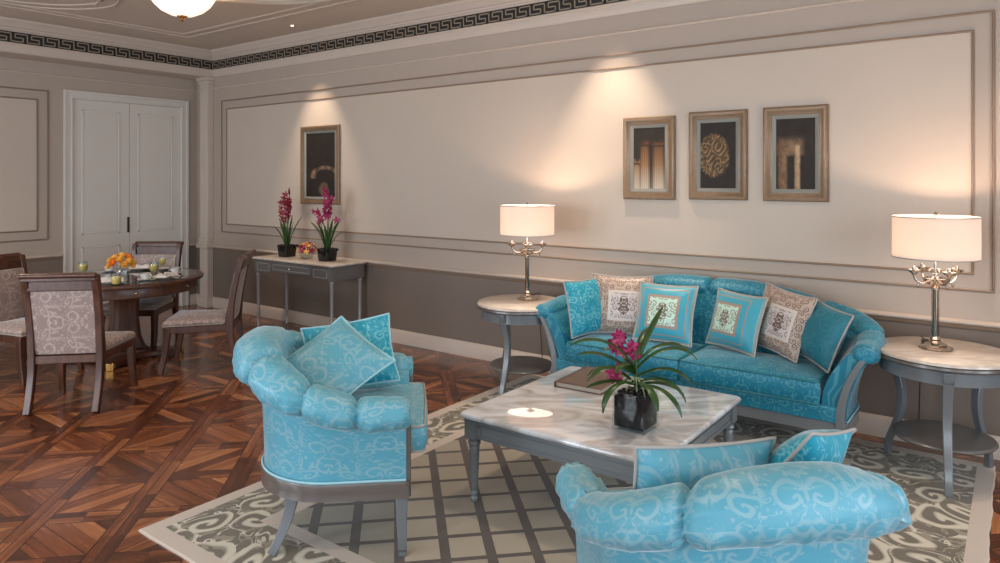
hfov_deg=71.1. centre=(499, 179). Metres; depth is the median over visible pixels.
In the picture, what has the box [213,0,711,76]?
trim
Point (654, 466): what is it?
throw pillow
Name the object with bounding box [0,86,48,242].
trim
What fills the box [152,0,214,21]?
ceiling light
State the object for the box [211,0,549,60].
trim
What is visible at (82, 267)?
juice glass
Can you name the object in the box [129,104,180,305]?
door
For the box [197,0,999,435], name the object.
wall
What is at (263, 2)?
trim
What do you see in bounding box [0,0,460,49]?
ceiling
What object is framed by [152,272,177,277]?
linen napkin
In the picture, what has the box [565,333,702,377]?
seat cushion
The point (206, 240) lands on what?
trim
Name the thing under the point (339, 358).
throw pillow
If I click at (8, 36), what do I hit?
trim
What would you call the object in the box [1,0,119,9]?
trim
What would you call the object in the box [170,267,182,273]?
cup
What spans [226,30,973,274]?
trim
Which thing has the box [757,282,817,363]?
throw pillow
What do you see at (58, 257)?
trim
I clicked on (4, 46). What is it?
trim
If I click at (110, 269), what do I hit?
cup
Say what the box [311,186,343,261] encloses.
potted orchid
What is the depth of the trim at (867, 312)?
6.03 m
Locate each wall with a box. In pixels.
[0,57,196,294]
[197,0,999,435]
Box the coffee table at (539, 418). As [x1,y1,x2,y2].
[460,366,740,501]
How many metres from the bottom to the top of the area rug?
0.012 m
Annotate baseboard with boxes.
[189,294,196,304]
[196,294,999,459]
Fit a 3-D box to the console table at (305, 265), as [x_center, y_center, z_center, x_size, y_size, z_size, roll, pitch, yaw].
[-2.057,1.250,7.471,1.330,0.800,0.483,0,0,37]
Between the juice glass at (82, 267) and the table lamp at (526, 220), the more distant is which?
the juice glass at (82, 267)
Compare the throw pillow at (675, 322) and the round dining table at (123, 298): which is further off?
the round dining table at (123, 298)
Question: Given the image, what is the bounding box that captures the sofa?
[535,274,885,429]
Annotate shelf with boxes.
[489,356,550,374]
[892,419,998,454]
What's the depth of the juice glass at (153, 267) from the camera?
6.73 m
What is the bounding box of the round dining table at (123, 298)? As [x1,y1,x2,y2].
[75,268,203,371]
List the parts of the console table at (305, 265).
leg, drawer moulding, drawer, leg, drawer moulding, drawer, drawer moulding, drawer, leg, leg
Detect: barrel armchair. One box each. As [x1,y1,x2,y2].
[232,326,427,556]
[555,461,912,562]
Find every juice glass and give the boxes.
[78,264,87,270]
[110,276,121,283]
[149,263,158,272]
[159,259,165,264]
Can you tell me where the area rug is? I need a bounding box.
[139,374,995,562]
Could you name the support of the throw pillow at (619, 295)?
on the sofa
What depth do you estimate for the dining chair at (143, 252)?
7.25 m
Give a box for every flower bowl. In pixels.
[105,252,136,274]
[296,242,316,253]
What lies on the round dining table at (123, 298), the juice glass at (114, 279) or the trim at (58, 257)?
the juice glass at (114, 279)
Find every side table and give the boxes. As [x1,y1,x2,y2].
[477,294,555,394]
[879,336,999,497]
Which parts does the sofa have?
seat rail, welt cord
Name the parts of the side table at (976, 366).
leg, leg, leg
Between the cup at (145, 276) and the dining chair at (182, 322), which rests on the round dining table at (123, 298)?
the cup at (145, 276)
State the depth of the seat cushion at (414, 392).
3.43 m
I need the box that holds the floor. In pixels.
[0,304,999,562]
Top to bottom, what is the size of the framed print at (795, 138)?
0.654 m
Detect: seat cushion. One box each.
[351,383,427,449]
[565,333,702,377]
[608,489,631,492]
[678,346,830,402]
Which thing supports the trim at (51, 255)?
attached to the wall at (17, 116)
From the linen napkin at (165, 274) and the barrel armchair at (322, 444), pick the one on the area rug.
the barrel armchair at (322, 444)
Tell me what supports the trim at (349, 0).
attached to the ceiling
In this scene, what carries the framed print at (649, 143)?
attached to the wall at (442, 162)
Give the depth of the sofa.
4.31 m
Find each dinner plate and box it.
[126,267,149,270]
[151,274,180,278]
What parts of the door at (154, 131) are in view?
panel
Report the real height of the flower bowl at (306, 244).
0.182 m
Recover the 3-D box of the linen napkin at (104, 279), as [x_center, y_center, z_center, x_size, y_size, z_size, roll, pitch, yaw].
[-3.359,0.863,6.045,0.190,0.034,0.140,0,0,-27]
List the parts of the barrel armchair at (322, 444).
leg, welt cord, seat rail, leg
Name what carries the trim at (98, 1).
attached to the ceiling
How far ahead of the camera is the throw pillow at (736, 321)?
4.57 m
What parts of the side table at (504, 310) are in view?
leg, leg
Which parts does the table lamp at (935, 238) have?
power cord, candle arm, candle arm, stem, shade trim, shade trim, lamp shade, candle arm, candle arm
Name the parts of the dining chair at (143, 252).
seat, seat frame, leg, backrest, crest rail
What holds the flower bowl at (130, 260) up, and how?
on the round dining table at (123, 298)
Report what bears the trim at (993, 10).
attached to the wall at (442, 162)
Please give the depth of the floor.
4.36 m
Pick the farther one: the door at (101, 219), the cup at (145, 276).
the door at (101, 219)
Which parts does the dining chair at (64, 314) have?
crest rail, leg, backrest, seat frame, seat, leg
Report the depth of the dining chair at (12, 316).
5.98 m
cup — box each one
[101,265,116,271]
[137,272,153,280]
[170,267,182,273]
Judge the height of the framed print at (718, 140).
0.650 m
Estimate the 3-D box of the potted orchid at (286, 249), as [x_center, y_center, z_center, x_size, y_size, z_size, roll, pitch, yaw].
[-2.329,0.465,7.718,0.261,0.769,0.279,0,0,-7]
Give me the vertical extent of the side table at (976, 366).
0.686 m
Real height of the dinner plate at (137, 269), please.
0.020 m
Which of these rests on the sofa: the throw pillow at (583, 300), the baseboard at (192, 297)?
the throw pillow at (583, 300)
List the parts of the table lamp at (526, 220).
candle arm, stem, lamp shade, shade trim, shade trim, candle arm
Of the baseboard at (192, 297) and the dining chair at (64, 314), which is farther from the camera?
the baseboard at (192, 297)
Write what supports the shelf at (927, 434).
attached to the side table at (976, 366)
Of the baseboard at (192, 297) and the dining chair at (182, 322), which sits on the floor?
the dining chair at (182, 322)
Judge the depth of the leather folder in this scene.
3.97 m
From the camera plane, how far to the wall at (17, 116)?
7.82 m
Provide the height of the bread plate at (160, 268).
0.020 m
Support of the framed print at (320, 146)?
attached to the wall at (442, 162)
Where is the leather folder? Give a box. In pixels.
[554,366,628,394]
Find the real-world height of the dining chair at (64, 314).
1.002 m
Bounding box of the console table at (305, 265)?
[252,254,366,326]
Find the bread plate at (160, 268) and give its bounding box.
[158,267,169,269]
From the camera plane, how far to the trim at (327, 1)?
7.13 m
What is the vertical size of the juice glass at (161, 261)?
0.100 m
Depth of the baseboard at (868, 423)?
6.69 m
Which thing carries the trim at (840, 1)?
attached to the wall at (442, 162)
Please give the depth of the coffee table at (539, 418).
3.45 m
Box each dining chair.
[0,252,84,386]
[18,272,137,415]
[103,241,183,345]
[157,249,255,374]
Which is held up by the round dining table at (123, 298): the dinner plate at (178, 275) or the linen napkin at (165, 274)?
the dinner plate at (178, 275)
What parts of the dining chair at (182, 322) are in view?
leg, leg, seat, seat frame, backrest, crest rail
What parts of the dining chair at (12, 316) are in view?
crest rail, backrest, seat, seat frame, leg, leg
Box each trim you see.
[0,0,356,37]
[0,1,327,34]
[0,16,212,60]
[0,30,212,69]
[0,41,213,77]
[0,69,196,91]
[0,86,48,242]
[0,96,37,232]
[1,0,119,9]
[2,0,103,5]
[25,254,62,258]
[26,256,62,261]
[63,89,188,305]
[196,77,214,307]
[196,243,999,327]
[197,0,865,91]
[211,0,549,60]
[213,0,626,68]
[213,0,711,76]
[215,0,332,4]
[221,9,994,292]
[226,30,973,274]
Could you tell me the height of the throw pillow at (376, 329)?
0.377 m
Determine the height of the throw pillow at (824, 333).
0.384 m
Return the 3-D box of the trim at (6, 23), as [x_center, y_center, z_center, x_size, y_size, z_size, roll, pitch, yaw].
[-5.952,-1.589,5.946,0.096,0.122,7.670,0,0,37]
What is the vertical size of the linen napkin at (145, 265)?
0.034 m
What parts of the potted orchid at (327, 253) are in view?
pot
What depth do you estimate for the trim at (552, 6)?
6.84 m
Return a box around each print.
[300,124,340,204]
[623,115,675,199]
[689,109,747,199]
[763,104,828,201]
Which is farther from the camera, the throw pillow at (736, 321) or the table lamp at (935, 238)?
the throw pillow at (736, 321)
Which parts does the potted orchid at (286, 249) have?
pot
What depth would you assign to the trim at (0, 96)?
7.76 m
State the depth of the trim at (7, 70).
8.24 m
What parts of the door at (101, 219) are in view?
panel, panel, handle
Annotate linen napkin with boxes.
[101,277,123,282]
[129,264,148,268]
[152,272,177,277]
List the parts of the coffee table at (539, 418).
leg, leg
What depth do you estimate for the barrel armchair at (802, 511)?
1.71 m
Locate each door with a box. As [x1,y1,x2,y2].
[73,99,129,316]
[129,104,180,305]
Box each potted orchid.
[274,187,301,256]
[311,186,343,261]
[569,307,697,431]
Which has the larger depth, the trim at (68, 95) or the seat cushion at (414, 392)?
the trim at (68, 95)
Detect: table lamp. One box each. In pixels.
[500,202,554,357]
[891,212,981,418]
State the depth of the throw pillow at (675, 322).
4.81 m
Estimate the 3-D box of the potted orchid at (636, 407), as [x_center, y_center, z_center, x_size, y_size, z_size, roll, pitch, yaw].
[0.639,0.902,3.339,0.512,0.554,0.453,0,0,37]
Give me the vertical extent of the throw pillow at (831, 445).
0.376 m
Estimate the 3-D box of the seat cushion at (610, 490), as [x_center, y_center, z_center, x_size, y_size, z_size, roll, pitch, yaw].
[0.653,1.124,2.179,0.682,0.145,0.630,0,0,-7]
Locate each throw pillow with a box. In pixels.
[287,315,395,394]
[300,313,400,385]
[563,278,600,338]
[591,273,653,334]
[632,281,698,347]
[632,436,775,489]
[705,287,768,356]
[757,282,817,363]
[768,428,856,463]
[799,296,853,373]

